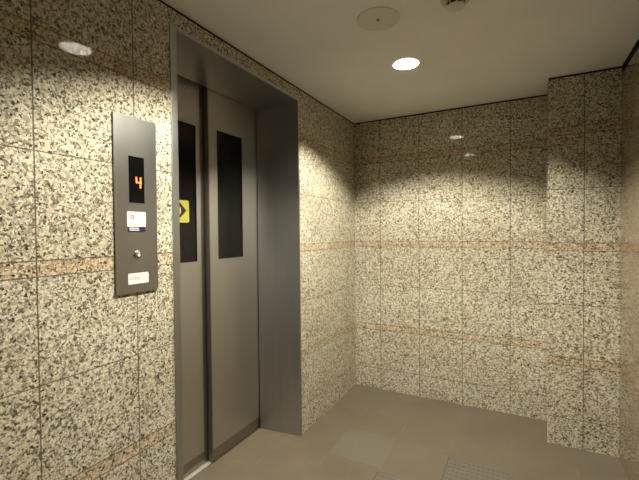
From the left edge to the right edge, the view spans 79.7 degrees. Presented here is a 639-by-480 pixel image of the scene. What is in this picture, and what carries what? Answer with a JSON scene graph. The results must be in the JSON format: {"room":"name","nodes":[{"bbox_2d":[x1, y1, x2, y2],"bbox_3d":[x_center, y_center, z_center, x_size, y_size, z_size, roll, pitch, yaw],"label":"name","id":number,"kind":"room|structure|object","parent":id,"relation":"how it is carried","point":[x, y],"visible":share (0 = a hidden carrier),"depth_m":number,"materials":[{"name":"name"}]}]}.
{"room":"elevator lobby","nodes":[
{"label":"elevator lobby","id":0,"kind":"room"},
{"bbox_2d":[0,0,355,479],"bbox_3d":[-0.689,0.188,1.655,0.060,2.388,4.360,0,1,28],"label":"wall","id":1,"kind":"structure","parent":0,"point":[87,371],"depth_m":1.37,"materials":[{"name":"stone"}]},
{"bbox_2d":[112,111,157,295],"bbox_3d":[-0.720,-0.137,1.511,0.017,0.689,0.187,0,1,28],"label":"panel","id":2,"kind":"object","parent":1,"relation":"attached to","point":[133,139],"visible":1,"depth_m":1.50,"materials":[{"name":"silver metal"}]},
{"bbox_2d":[169,23,301,479],"bbox_3d":[-0.524,0.208,2.230,0.321,2.321,1.082,0,1,28],"label":"surround","id":3,"kind":"object","parent":1,"relation":"attached to","point":[277,110],"visible":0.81,"depth_m":2.65,"materials":[{"name":"silver metal"}]},
{"bbox_2d":[203,86,259,461],"bbox_3d":[-0.558,0.209,2.561,0.035,2.294,0.517,0,1,28],"label":"panel","id":4,"kind":"object","parent":3,"relation":"attached to","point":[230,126],"visible":0.83,"depth_m":2.49,"materials":[{"name":"silver metal"}]},
{"bbox_2d":[158,0,353,123],"bbox_3d":[-0.714,-1.012,1.604,0.055,0.012,4.300,0,1,28],"label":"trim","id":5,"kind":"structure","parent":1,"relation":"attached to","point":[161,1],"depth_m":2.08,"materials":[{"name":"black metal"}]},
{"bbox_2d":[162,0,638,122],"bbox_3d":[0.147,-1.022,1.150,2.125,0.012,4.540,0,1,28],"label":"ceiling","id":6,"kind":"structure","parent":0,"point":[484,51],"depth_m":2.03,"materials":[{"name":"white paint"}]},
{"bbox_2d":[357,7,399,30],"bbox_3d":[0.273,-1.026,1.784,0.200,0.008,0.200,0,1,28],"label":"cover plate","id":7,"kind":"object","parent":6,"relation":"attached to","point":[375,18],"visible":1,"depth_m":1.77,"materials":[{"name":"grey plastic"}]},
{"bbox_2d":[392,57,420,69],"bbox_3d":[0.510,-1.094,2.257,0.166,0.111,0.166,0,1,28],"label":"recessed light","id":8,"kind":"object","parent":6,"relation":"in","point":[405,63],"visible":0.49,"depth_m":2.32,"materials":[{"name":"white"}]},
{"bbox_2d":[441,0,469,11],"bbox_3d":[0.579,-1.008,1.625,0.124,0.043,0.124,0,1,28],"label":"smoke detector","id":9,"kind":"object","parent":6,"relation":"attached to","point":[450,5],"visible":1,"depth_m":1.62,"materials":[{"name":"grey plastic"}]},
{"bbox_2d":[191,384,627,479],"bbox_3d":[0.053,1.413,1.259,2.264,0.060,4.420,0,1,28],"label":"floor","id":10,"kind":"structure","parent":0,"point":[368,431],"depth_m":2.50,"materials":[{"name":"brown tile"}]},
{"bbox_2d":[184,427,259,479],"bbox_3d":[-0.704,1.387,2.354,0.098,0.041,1.010,0,1,28],"label":"sill","id":11,"kind":"structure","parent":10,"relation":"on","point":[205,465],"depth_m":2.30,"materials":[{"name":"metal"}]},
{"bbox_2d":[177,75,208,477],"bbox_3d":[-0.825,0.220,2.135,0.035,2.294,0.580,0,1,28],"label":"panel","id":12,"kind":"object","parent":11,"relation":"on","point":[189,93],"visible":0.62,"depth_m":2.26,"materials":[{"name":"silver metal"}]},
{"bbox_2d":[373,456,510,479],"bbox_3d":[0.649,1.359,2.088,0.694,0.005,0.693,0,1,28],"label":"floor mat","id":13,"kind":"object","parent":10,"relation":"on","point":[455,468],"depth_m":2.22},
{"bbox_2d":[354,68,621,457],"bbox_3d":[1.124,0.146,2.941,1.945,2.388,0.392,0,1,28],"label":"wall","id":14,"kind":"structure","parent":0,"point":[487,237],"depth_m":2.94,"materials":[{"name":"stone"}]},
{"bbox_2d":[354,95,544,124],"bbox_3d":[0.996,-1.058,3.167,1.504,0.012,0.055,0,1,28],"label":"trim","id":15,"kind":"structure","parent":14,"relation":"attached to","point":[538,95],"depth_m":3.09,"materials":[{"name":"black metal"}]},
{"bbox_2d":[548,66,621,79],"bbox_3d":[1.701,-1.049,2.419,0.436,0.012,0.055,0,1,28],"label":"trim","id":16,"kind":"structure","parent":14,"relation":"attached to","point":[619,66],"depth_m":2.40,"materials":[{"name":"black metal"}]},
{"bbox_2d":[619,48,638,479],"bbox_3d":[0.940,0.215,0.574,0.060,2.348,3.968,0,1,28],"label":"wall","id":17,"kind":"structure","parent":0,"point":[629,200],"depth_m":2.14,"materials":[{"name":"stone"}]},
{"bbox_2d":[622,39,638,72],"bbox_3d":[0.930,-0.985,0.550,0.055,0.052,3.968,0,1,28],"label":"trim","id":18,"kind":"structure","parent":17,"relation":"attached to","point":[636,46],"depth_m":2.14,"materials":[{"name":"black metal"}]}
]}

